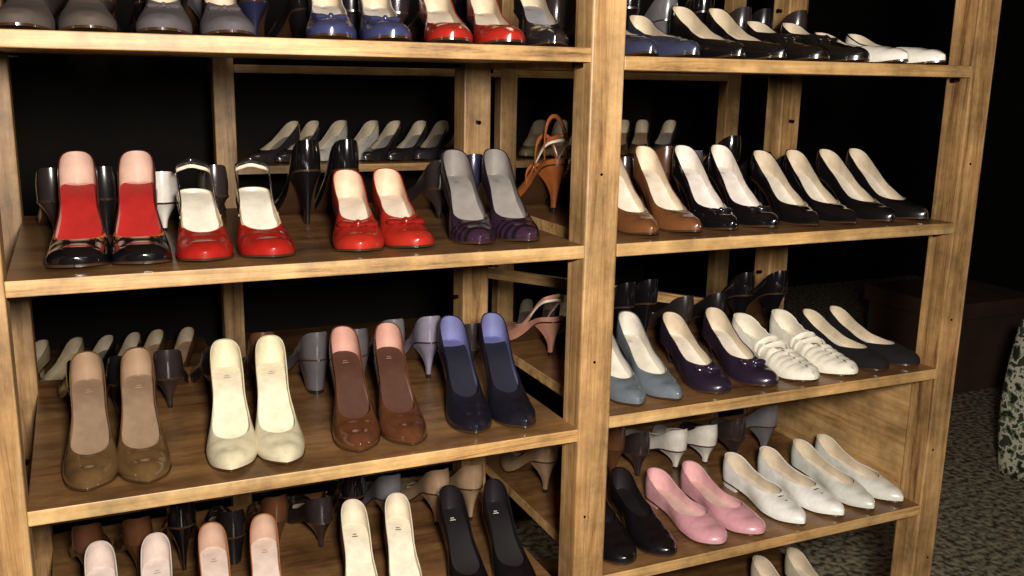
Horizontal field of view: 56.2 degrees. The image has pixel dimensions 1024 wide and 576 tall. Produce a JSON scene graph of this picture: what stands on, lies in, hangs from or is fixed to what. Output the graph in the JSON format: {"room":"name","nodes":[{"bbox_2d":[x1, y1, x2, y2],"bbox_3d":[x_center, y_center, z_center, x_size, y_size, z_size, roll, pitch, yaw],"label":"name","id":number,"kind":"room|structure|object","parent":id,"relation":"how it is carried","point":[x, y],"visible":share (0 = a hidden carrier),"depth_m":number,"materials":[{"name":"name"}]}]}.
{"room":"shoe store","nodes":[
{"label":"shoe store","id":0,"kind":"room"},
{"bbox_2d":[53,275,1023,575],"bbox_3d":[0.519,0.967,2.715,9.000,0.050,7.000,-5,14,-24],"label":"floor","id":1,"kind":"structure","parent":0,"point":[980,526],"depth_m":3.39,"materials":[{"name":"carpet"}]},
{"bbox_2d":[4,0,746,533],"bbox_3d":[-0.523,-0.206,3.065,2.575,2.050,0.560,-5,14,-24],"label":"wooden shelving unit","id":2,"kind":"object","parent":1,"relation":"on","point":[212,111],"visible":0.2,"depth_m":3.13,"materials":[{"name":"brown wood"}]},
{"bbox_2d":[35,326,195,381],"bbox_3d":[-1.246,0.218,2.703,0.696,0.112,0.220,-5,14,-24],"label":"shoes","id":3,"kind":"object","parent":2,"relation":"on","point":[105,347],"visible":0.31,"depth_m":2.81,"materials":[{"name":"leather"}]},
{"bbox_2d":[248,120,453,163],"bbox_3d":[-0.438,-0.447,2.903,0.737,0.112,0.193,-5,14,-24],"label":"shoes","id":4,"kind":"object","parent":2,"relation":"on","point":[372,146],"visible":0.73,"depth_m":2.92,"materials":[{"name":"leather"}]},
{"bbox_2d":[517,295,566,322],"bbox_3d":[0.259,0.099,3.364,0.619,0.112,0.232,-5,14,-24],"label":"shoes","id":5,"kind":"object","parent":2,"relation":"on","point":[527,305],"visible":0.07,"depth_m":3.37,"materials":[{"name":"leather"}]},
{"bbox_2d":[531,70,649,72],"bbox_3d":[0.277,-0.773,3.176,0.619,0.112,0.219,-5,14,-24],"label":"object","id":6,"kind":"object","parent":2,"relation":"on","point":[531,70],"visible":0.02,"depth_m":3.04,"materials":[{"name":"leather"}]},
{"bbox_2d":[518,119,676,157],"bbox_3d":[0.302,-0.507,3.236,0.668,0.112,0.202,-5,14,-24],"label":"shoes","id":7,"kind":"object","parent":2,"relation":"on","point":[667,135],"visible":0.45,"depth_m":3.25,"materials":[{"name":"leather"}]},
{"bbox_2d":[0,0,1001,575],"bbox_3d":[-0.024,0.068,1.875,1.794,2.050,0.625,-5,14,-24],"label":"wooden shelving unit","id":8,"kind":"object","parent":1,"relation":"on","point":[893,422],"visible":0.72,"depth_m":1.70,"materials":[{"name":"brown wood"}]},
{"bbox_2d":[0,0,54,29],"bbox_3d":[-0.669,-0.388,1.319,0.076,0.072,0.252,-4,14,-22],"label":"loafer","id":9,"kind":"object","parent":8,"relation":"on","point":[14,14],"visible":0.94,"depth_m":1.23,"materials":[{"name":"leather"}]},
{"bbox_2d":[45,150,110,267],"bbox_3d":[-0.625,-0.117,1.378,0.083,0.143,0.237,-4,14,-22],"label":"pump","id":10,"kind":"object","parent":8,"relation":"on","point":[79,239],"visible":0.99,"depth_m":1.41,"materials":[{"name":"leather"}]},
{"bbox_2d":[58,0,116,31],"bbox_3d":[-0.598,-0.393,1.350,0.076,0.072,0.252,-4,14,-22],"label":"loafer","id":11,"kind":"object","parent":8,"relation":"on","point":[77,15],"visible":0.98,"depth_m":1.26,"materials":[{"name":"leather"}]},
{"bbox_2d":[62,351,118,490],"bbox_3d":[-0.633,0.195,1.435,0.078,0.144,0.237,-4,14,-22],"label":"pump","id":12,"kind":"object","parent":8,"relation":"on","point":[90,459],"visible":1,"depth_m":1.46,"materials":[{"name":"leather"}]},
{"bbox_2d":[84,541,117,575],"bbox_3d":[-0.640,0.508,1.500,0.075,0.134,0.237,-4,14,-23],"label":"pump","id":13,"kind":"object","parent":8,"relation":"on","point":[100,558],"visible":1,"depth_m":1.59,"materials":[{"name":"leather"}]},
{"bbox_2d":[110,150,172,263],"bbox_3d":[-0.548,-0.122,1.408,0.083,0.143,0.237,-4,13,-20],"label":"pump","id":14,"kind":"object","parent":8,"relation":"on","point":[139,236],"visible":1,"depth_m":1.44,"materials":[{"name":"leather"}]},
{"bbox_2d":[117,347,171,483],"bbox_3d":[-0.566,0.190,1.460,0.078,0.144,0.237,-4,14,-22],"label":"pump","id":15,"kind":"object","parent":8,"relation":"on","point":[143,453],"visible":1,"depth_m":1.48,"materials":[{"name":"leather"}]},
{"bbox_2d":[140,532,173,575],"bbox_3d":[-0.563,0.503,1.530,0.075,0.134,0.237,-4,13,-21],"label":"pump","id":16,"kind":"object","parent":8,"relation":"on","point":[156,559],"visible":1,"depth_m":1.62,"materials":[{"name":"leather"}]},
{"bbox_2d":[135,0,192,34],"bbox_3d":[-0.501,-0.402,1.376,0.076,0.082,0.242,-3,13,-19],"label":"pump","id":17,"kind":"object","parent":8,"relation":"on","point":[158,16],"visible":0.99,"depth_m":1.29,"materials":[{"name":"leather"}]},
{"bbox_2d":[175,158,233,260],"bbox_3d":[-0.469,-0.120,1.439,0.082,0.129,0.239,-4,14,-22],"label":"pump","id":18,"kind":"object","parent":8,"relation":"on","point":[202,235],"visible":1,"depth_m":1.46,"materials":[{"name":"leather"}]},
{"bbox_2d":[197,522,230,575],"bbox_3d":[-0.483,0.496,1.567,0.075,0.136,0.237,-3,13,-19],"label":"pump","id":19,"kind":"object","parent":8,"relation":"on","point":[212,548],"visible":1,"depth_m":1.65,"materials":[{"name":"leather"}]},
{"bbox_2d":[199,0,255,36],"bbox_3d":[-0.423,-0.409,1.411,0.076,0.082,0.242,-3,13,-19],"label":"pump","id":20,"kind":"object","parent":8,"relation":"on","point":[220,17],"visible":0.98,"depth_m":1.33,"materials":[{"name":"leather"}]},
{"bbox_2d":[206,339,257,471],"bbox_3d":[-0.446,0.181,1.513,0.078,0.144,0.242,-3,13,-18],"label":"pump","id":21,"kind":"object","parent":8,"relation":"on","point":[231,446],"visible":1,"depth_m":1.54,"materials":[{"name":"leather"}]},
{"bbox_2d":[35,139,482,233],"bbox_3d":[-0.440,-0.204,1.764,0.794,0.152,0.252,-5,14,-24],"label":"pumps","id":22,"kind":"object","parent":8,"relation":"on","point":[297,196],"visible":0.55,"depth_m":1.67,"materials":[{"name":"leather"}]},
{"bbox_2d":[49,0,472,41],"bbox_3d":[-0.433,-0.509,1.700,0.789,0.152,0.253,-5,14,-24],"label":"pumps","id":23,"kind":"object","parent":8,"relation":"on","point":[292,22],"visible":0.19,"depth_m":1.64,"materials":[{"name":"leather"}]},
{"bbox_2d":[234,157,295,257],"bbox_3d":[-0.387,-0.127,1.473,0.082,0.129,0.239,-4,13,-21],"label":"pump","id":24,"kind":"object","parent":8,"relation":"on","point":[261,232],"visible":1,"depth_m":1.49,"materials":[{"name":"leather"}]},
{"bbox_2d":[249,513,281,575],"bbox_3d":[-0.406,0.489,1.601,0.075,0.136,0.237,-3,13,-18],"label":"pump","id":25,"kind":"object","parent":8,"relation":"on","point":[264,547],"visible":1,"depth_m":1.68,"materials":[{"name":"leather"}]},
{"bbox_2d":[58,316,479,415],"bbox_3d":[-0.445,0.114,1.839,0.790,0.132,0.262,-5,14,-24],"label":"pumps","id":26,"kind":"object","parent":8,"relation":"on","point":[311,358],"visible":0.41,"depth_m":1.76,"materials":[{"name":"leather"}]},
{"bbox_2d":[69,464,483,575],"bbox_3d":[-0.452,0.412,1.908,0.794,0.152,0.255,-5,14,-24],"label":"pumps","id":27,"kind":"object","parent":8,"relation":"on","point":[180,526],"visible":0.79,"depth_m":1.83,"materials":[{"name":"leather"}]},
{"bbox_2d":[255,335,304,464],"bbox_3d":[-0.380,0.176,1.541,0.078,0.144,0.242,-3,13,-18],"label":"pump","id":28,"kind":"object","parent":8,"relation":"on","point":[280,439],"visible":0.99,"depth_m":1.56,"materials":[{"name":"leather"}]},
{"bbox_2d":[306,0,356,39],"bbox_3d":[-0.280,-0.429,1.459,0.076,0.107,0.242,-2,13,-15],"label":"shoe","id":29,"kind":"object","parent":8,"relation":"on","point":[328,19],"visible":0.95,"depth_m":1.39,"materials":[{"name":"leather"}]},
{"bbox_2d":[329,325,379,451],"bbox_3d":[-0.266,0.164,1.594,0.078,0.149,0.237,-3,13,-17],"label":"pump","id":30,"kind":"object","parent":8,"relation":"on","point":[355,427],"visible":1,"depth_m":1.62,"materials":[{"name":"leather"}]},
{"bbox_2d":[332,169,384,250],"bbox_3d":[-0.253,-0.126,1.536,0.080,0.106,0.232,-3,13,-16],"label":"shoes","id":31,"kind":"object","parent":8,"relation":"on","point":[356,228],"visible":1,"depth_m":1.54,"materials":[{"name":"leather"}]},
{"bbox_2d":[340,499,377,575],"bbox_3d":[-0.262,0.478,1.659,0.075,0.138,0.237,-2,13,-16],"label":"pump","id":32,"kind":"object","parent":8,"relation":"on","point":[355,536],"visible":1,"depth_m":1.72,"materials":[{"name":"leather"}]},
{"bbox_2d":[358,0,411,41],"bbox_3d":[-0.204,-0.436,1.493,0.076,0.107,0.242,-2,13,-15],"label":"shoe","id":33,"kind":"object","parent":8,"relation":"on","point":[379,20],"visible":1,"depth_m":1.43,"materials":[{"name":"leather"}]},
{"bbox_2d":[374,322,426,444],"bbox_3d":[-0.194,0.158,1.624,0.078,0.149,0.237,-3,13,-17],"label":"pump","id":34,"kind":"object","parent":8,"relation":"on","point":[401,420],"visible":1,"depth_m":1.65,"materials":[{"name":"leather"}]},
{"bbox_2d":[372,168,434,247],"bbox_3d":[-0.185,-0.133,1.572,0.080,0.106,0.232,-3,13,-20],"label":"shoes","id":35,"kind":"object","parent":8,"relation":"on","point":[400,225],"visible":0.94,"depth_m":1.57,"materials":[{"name":"leather"}]},
{"bbox_2d":[384,493,422,575],"bbox_3d":[-0.188,0.473,1.688,0.075,0.138,0.237,-2,13,-15],"label":"pump","id":36,"kind":"object","parent":8,"relation":"on","point":[402,558],"visible":1,"depth_m":1.74,"materials":[{"name":"leather"}]},
{"bbox_2d":[419,0,472,43],"bbox_3d":[-0.111,-0.443,1.534,0.076,0.107,0.242,-2,13,-13],"label":"pump","id":37,"kind":"object","parent":8,"relation":"on","point":[442,24],"visible":0.94,"depth_m":1.49,"materials":[{"name":"leather"}]},
{"bbox_2d":[438,485,487,575],"bbox_3d":[-0.088,0.466,1.742,0.075,0.132,0.237,-3,13,-17],"label":"pump","id":38,"kind":"object","parent":8,"relation":"on","point":[463,555],"visible":1,"depth_m":1.78,"materials":[{"name":"leather"}]},
{"bbox_2d":[438,315,491,433],"bbox_3d":[-0.085,0.148,1.680,0.078,0.149,0.237,-3,13,-16],"label":"pump","id":39,"kind":"object","parent":8,"relation":"on","point":[467,407],"visible":1,"depth_m":1.70,"materials":[{"name":"leather"}]},
{"bbox_2d":[441,149,495,243],"bbox_3d":[-0.076,-0.157,1.619,0.078,0.136,0.242,-2,13,-15],"label":"shoe","id":40,"kind":"object","parent":8,"relation":"on","point":[469,221],"visible":1,"depth_m":1.65,"materials":[{"name":"leather"}]},
{"bbox_2d":[466,0,525,45],"bbox_3d":[-0.032,-0.449,1.569,0.076,0.107,0.242,-2,13,-13],"label":"pump","id":41,"kind":"object","parent":8,"relation":"on","point":[487,22],"visible":0.94,"depth_m":1.53,"materials":[{"name":"leather"}]},
{"bbox_2d":[479,312,535,427],"bbox_3d":[-0.011,0.143,1.707,0.078,0.149,0.237,-3,13,-16],"label":"pump","id":42,"kind":"object","parent":8,"relation":"on","point":[509,404],"visible":0.99,"depth_m":1.73,"materials":[{"name":"leather"}]},
{"bbox_2d":[482,478,535,575],"bbox_3d":[-0.007,0.460,1.774,0.075,0.132,0.237,-3,13,-17],"label":"pump","id":43,"kind":"object","parent":8,"relation":"on","point":[509,557],"visible":1,"depth_m":1.81,"materials":[{"name":"leather"}]},
{"bbox_2d":[482,148,539,240],"bbox_3d":[-0.006,-0.162,1.650,0.078,0.136,0.242,-2,13,-15],"label":"shoe","id":44,"kind":"object","parent":8,"relation":"on","point":[509,216],"visible":0.98,"depth_m":1.68,"materials":[{"name":"leather"}]},
{"bbox_2d":[513,0,568,46],"bbox_3d":[0.047,-0.464,1.606,0.075,0.122,0.242,-2,13,-12],"label":"pump","id":45,"kind":"object","parent":8,"relation":"on","point":[539,26],"visible":0.9,"depth_m":1.59,"materials":[{"name":"leather"}]},
{"bbox_2d":[603,500,636,564],"bbox_3d":[0.176,0.442,1.850,0.077,0.082,0.247,-3,13,-17],"label":"shoe","id":46,"kind":"object","parent":8,"relation":"on","point":[619,548],"visible":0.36,"depth_m":1.78,"materials":[{"name":"leather"}]},
{"bbox_2d":[610,336,645,405],"bbox_3d":[0.192,0.132,1.790,0.074,0.112,0.247,-3,13,-17],"label":"pump","id":47,"kind":"object","parent":8,"relation":"on","point":[626,388],"visible":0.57,"depth_m":1.73,"materials":[{"name":"leather"}]},
{"bbox_2d":[617,157,658,234],"bbox_3d":[0.209,-0.179,1.744,0.074,0.138,0.247,-3,13,-17],"label":"shoe","id":48,"kind":"object","parent":8,"relation":"on","point":[634,218],"visible":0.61,"depth_m":1.70,"materials":[{"name":"leather"}]},
{"bbox_2d":[500,405,778,492],"bbox_3d":[0.295,0.333,2.234,0.649,0.132,0.255,-5,14,-24],"label":"pumps","id":49,"kind":"object","parent":8,"relation":"on","point":[635,444],"visible":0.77,"depth_m":2.18,"materials":[{"name":"leather"}]},
{"bbox_2d":[624,29,658,56],"bbox_3d":[0.197,-0.446,1.682,0.072,0.082,0.252,-3,13,-17],"label":"shoe","id":50,"kind":"object","parent":8,"relation":"on","point":[635,44],"visible":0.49,"depth_m":1.59,"materials":[{"name":"leather"}]},
{"bbox_2d":[609,467,677,556],"bbox_3d":[0.252,0.436,1.881,0.077,0.082,0.247,-3,13,-17],"label":"shoe","id":51,"kind":"object","parent":8,"relation":"on","point":[648,533],"visible":1,"depth_m":1.86,"materials":[{"name":"leather"}]},
{"bbox_2d":[506,270,787,355],"bbox_3d":[0.301,0.029,2.166,0.645,0.152,0.258,-5,14,-24],"label":"pumps","id":52,"kind":"object","parent":8,"relation":"on","point":[740,295],"visible":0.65,"depth_m":2.08,"materials":[{"name":"leather"}]},
{"bbox_2d":[616,311,682,400],"bbox_3d":[0.258,0.126,1.820,0.074,0.112,0.247,-3,13,-17],"label":"pump","id":53,"kind":"object","parent":8,"relation":"on","point":[658,382],"visible":0.92,"depth_m":1.84,"materials":[{"name":"leather"}]},
{"bbox_2d":[517,114,784,212],"bbox_3d":[0.311,-0.284,2.091,0.649,0.195,0.249,-5,14,-24],"label":"shoes","id":54,"kind":"object","parent":8,"relation":"on","point":[549,183],"visible":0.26,"depth_m":1.97,"materials":[{"name":"leather"}]},
{"bbox_2d":[627,15,700,57],"bbox_3d":[0.267,-0.452,1.713,0.072,0.082,0.252,-3,13,-17],"label":"shoe","id":55,"kind":"object","parent":8,"relation":"on","point":[669,45],"visible":0.69,"depth_m":1.65,"materials":[{"name":"leather"}]},
{"bbox_2d":[633,145,701,231],"bbox_3d":[0.286,-0.186,1.778,0.074,0.138,0.247,-3,13,-17],"label":"shoe","id":56,"kind":"object","parent":8,"relation":"on","point":[656,192],"visible":0.89,"depth_m":1.81,"materials":[{"name":"leather"}]},
{"bbox_2d":[547,0,807,46],"bbox_3d":[0.312,-0.557,2.028,0.652,0.152,0.256,-5,14,-24],"label":"pumps","id":57,"kind":"object","parent":8,"relation":"on","point":[659,11],"visible":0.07,"depth_m":1.92,"materials":[{"name":"leather"}]},
{"bbox_2d":[645,467,727,545],"bbox_3d":[0.348,0.437,1.928,0.080,0.064,0.252,-5,14,-25],"label":"shoe","id":58,"kind":"object","parent":8,"relation":"on","point":[690,518],"visible":1,"depth_m":1.94,"materials":[{"name":"leather"}]},
{"bbox_2d":[660,311,730,393],"bbox_3d":[0.354,0.123,1.866,0.078,0.102,0.247,-3,13,-17],"label":"pump","id":59,"kind":"object","parent":8,"relation":"on","point":[698,371],"visible":1,"depth_m":1.89,"materials":[{"name":"leather"}]},
{"bbox_2d":[672,145,738,229],"bbox_3d":[0.367,-0.193,1.818,0.076,0.138,0.252,-2,13,-15],"label":"shoes","id":60,"kind":"object","parent":8,"relation":"on","point":[694,185],"visible":0.95,"depth_m":1.85,"materials":[{"name":"leather"}]},
{"bbox_2d":[669,6,745,58],"bbox_3d":[0.357,-0.468,1.748,0.072,0.102,0.247,-3,13,-19],"label":"shoe","id":61,"kind":"object","parent":8,"relation":"on","point":[684,23],"visible":0.86,"depth_m":1.77,"materials":[{"name":"leather"}]},
{"bbox_2d":[680,461,765,535],"bbox_3d":[0.427,0.430,1.968,0.080,0.064,0.252,-5,14,-25],"label":"shoe","id":62,"kind":"object","parent":8,"relation":"on","point":[736,517],"visible":0.96,"depth_m":1.98,"materials":[{"name":"leather"}]},
{"bbox_2d":[702,307,778,385],"bbox_3d":[0.450,0.115,1.910,0.078,0.102,0.247,-3,13,-17],"label":"pump","id":63,"kind":"object","parent":8,"relation":"on","point":[738,361],"visible":1,"depth_m":1.93,"materials":[{"name":"leather"}]},
{"bbox_2d":[708,144,779,226],"bbox_3d":[0.445,-0.199,1.853,0.076,0.138,0.252,-2,13,-15],"label":"shoes","id":64,"kind":"object","parent":8,"relation":"on","point":[726,176],"visible":0.91,"depth_m":1.88,"materials":[{"name":"leather"}]},
{"bbox_2d":[706,8,786,59],"bbox_3d":[0.432,-0.474,1.782,0.072,0.102,0.247,-3,13,-19],"label":"shoe","id":65,"kind":"object","parent":8,"relation":"on","point":[718,20],"visible":0.71,"depth_m":1.80,"materials":[{"name":"leather"}]},
{"bbox_2d":[722,452,805,525],"bbox_3d":[0.531,0.420,2.015,0.078,0.066,0.252,-5,14,-25],"label":"shoe","id":66,"kind":"object","parent":8,"relation":"on","point":[767,497],"visible":1,"depth_m":2.02,"materials":[{"name":"leather"}]},
{"bbox_2d":[751,555,779,575],"bbox_3d":[0.620,0.695,2.143,0.076,0.092,0.252,-5,14,-24],"label":"shoe","id":67,"kind":"object","parent":8,"relation":"on","point":[760,565],"visible":1,"depth_m":2.24,"materials":[{"name":"leather"}]},
{"bbox_2d":[732,313,819,381],"bbox_3d":[0.532,0.119,1.946,0.084,0.082,0.252,-5,14,-24],"label":"shoe","id":68,"kind":"object","parent":8,"relation":"on","point":[789,365],"visible":0.9,"depth_m":1.92,"materials":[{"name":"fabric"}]},
{"bbox_2d":[750,150,818,225],"bbox_3d":[0.540,-0.199,1.885,0.072,0.126,0.252,-2,13,-15],"label":"pump","id":69,"kind":"object","parent":8,"relation":"on","point":[770,182],"visible":0.96,"depth_m":1.92,"materials":[{"name":"leather"}]},
{"bbox_2d":[744,21,829,61],"bbox_3d":[0.522,-0.474,1.832,0.077,0.082,0.252,-3,13,-19],"label":"loafer","id":70,"kind":"object","parent":8,"relation":"on","point":[797,49],"visible":0.71,"depth_m":1.78,"materials":[{"name":"leather"}]},
{"bbox_2d":[757,446,844,516],"bbox_3d":[0.615,0.413,2.053,0.078,0.066,0.252,-5,14,-25],"label":"shoe","id":71,"kind":"object","parent":8,"relation":"on","point":[812,497],"visible":0.95,"depth_m":2.04,"materials":[{"name":"leather"}]},
{"bbox_2d":[784,547,817,575],"bbox_3d":[0.710,0.688,2.183,0.076,0.092,0.252,-5,14,-24],"label":"shoe","id":72,"kind":"object","parent":8,"relation":"on","point":[796,563],"visible":1,"depth_m":2.27,"materials":[{"name":"leather"}]},
{"bbox_2d":[769,309,858,375],"bbox_3d":[0.619,0.112,1.984,0.084,0.082,0.252,-4,14,-22],"label":"shoe","id":73,"kind":"object","parent":8,"relation":"on","point":[782,324],"visible":0.85,"depth_m":1.96,"materials":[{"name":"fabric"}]},
{"bbox_2d":[783,149,856,222],"bbox_3d":[0.616,-0.205,1.919,0.072,0.126,0.252,-2,13,-15],"label":"pump","id":74,"kind":"object","parent":8,"relation":"on","point":[797,168],"visible":0.86,"depth_m":1.95,"materials":[{"name":"leather"}]},
{"bbox_2d":[780,22,869,62],"bbox_3d":[0.603,-0.480,1.868,0.077,0.082,0.252,-3,13,-19],"label":"loafer","id":75,"kind":"object","parent":8,"relation":"on","point":[839,52],"visible":0.62,"depth_m":1.80,"materials":[{"name":"leather"}]},
{"bbox_2d":[790,439,874,509],"bbox_3d":[0.700,0.404,2.090,0.074,0.070,0.252,-5,14,-24],"label":"shoe","id":76,"kind":"object","parent":8,"relation":"on","point":[805,459],"visible":0.98,"depth_m":2.11,"materials":[{"name":"leather"}]},
{"bbox_2d":[800,308,888,370],"bbox_3d":[0.700,0.107,2.026,0.075,0.076,0.252,-5,14,-24],"label":"shoe","id":77,"kind":"object","parent":8,"relation":"on","point":[864,356],"visible":0.84,"depth_m":2.04,"materials":[{"name":"leather"}]},
{"bbox_2d":[816,148,894,220],"bbox_3d":[0.702,-0.212,1.958,0.074,0.126,0.252,-3,13,-17],"label":"pump","id":78,"kind":"object","parent":8,"relation":"on","point":[831,170],"visible":0.93,"depth_m":1.99,"materials":[{"name":"leather"}]},
{"bbox_2d":[815,434,903,502],"bbox_3d":[0.765,0.398,2.123,0.074,0.070,0.252,-5,14,-25],"label":"shoe","id":79,"kind":"object","parent":8,"relation":"on","point":[877,485],"visible":0.76,"depth_m":2.13,"materials":[{"name":"leather"}]},
{"bbox_2d":[814,32,908,63],"bbox_3d":[0.692,-0.479,1.907,0.074,0.066,0.257,-5,14,-24],"label":"shoe","id":80,"kind":"object","parent":8,"relation":"on","point":[878,54],"visible":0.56,"depth_m":1.82,"materials":[{"name":"leather"}]},
{"bbox_2d":[826,305,919,365],"bbox_3d":[0.770,0.101,2.059,0.075,0.076,0.252,-5,14,-25],"label":"shoe","id":81,"kind":"object","parent":8,"relation":"on","point":[838,317],"visible":0.78,"depth_m":2.07,"materials":[{"name":"leather"}]},
{"bbox_2d":[846,148,927,218],"bbox_3d":[0.778,-0.219,1.997,0.074,0.126,0.252,-3,13,-17],"label":"pump","id":82,"kind":"object","parent":8,"relation":"on","point":[858,161],"visible":0.81,"depth_m":2.03,"materials":[{"name":"leather"}]},
{"bbox_2d":[845,33,945,64],"bbox_3d":[0.771,-0.485,1.942,0.074,0.066,0.257,-5,14,-24],"label":"shoe","id":83,"kind":"object","parent":8,"relation":"on","point":[917,55],"visible":0.55,"depth_m":1.86,"materials":[{"name":"leather"}]},
{"bbox_2d":[864,278,1023,393],"bbox_3d":[2.253,0.234,4.979,0.640,0.460,0.540,-5,14,-24],"label":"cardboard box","id":84,"kind":"object","parent":1,"relation":"on","point":[992,314],"visible":0.4,"depth_m":4.80,"materials":[{"name":"brown cardboard"}]},
{"bbox_2d":[997,319,1023,482],"bbox_3d":[2.214,0.379,3.744,0.579,0.712,0.367,-5,14,-24],"label":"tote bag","id":85,"kind":"object","parent":1,"relation":"on","point":[1010,462],"visible":1,"depth_m":3.70,"materials":[{"name":"fabric"}]},
{"bbox_2d":[643,0,942,283],"bbox_3d":[-0.913,-1.105,5.570,9.000,2.700,0.100,-5,14,-24],"label":"wall","id":86,"kind":"structure","parent":0,"point":[886,118],"depth_m":7.00,"materials":[{"name":"paint"}]},
{"bbox_2d":[658,262,914,295],"bbox_3d":[-0.912,0.176,5.799,9.000,0.100,0.020,-5,14,-24],"label":"baseboard","id":87,"kind":"structure","parent":86,"relation":"attached to","point":[698,287],"depth_m":7.25,"materials":[{"name":"paint"}]},
{"bbox_2d":[913,0,1023,291],"bbox_3d":[4.692,-0.706,4.255,0.100,2.700,7.000,-5,14,-24],"label":"wall","id":88,"kind":"structure","parent":0,"point":[997,247],"depth_m":6.84,"materials":[{"name":"paint"}]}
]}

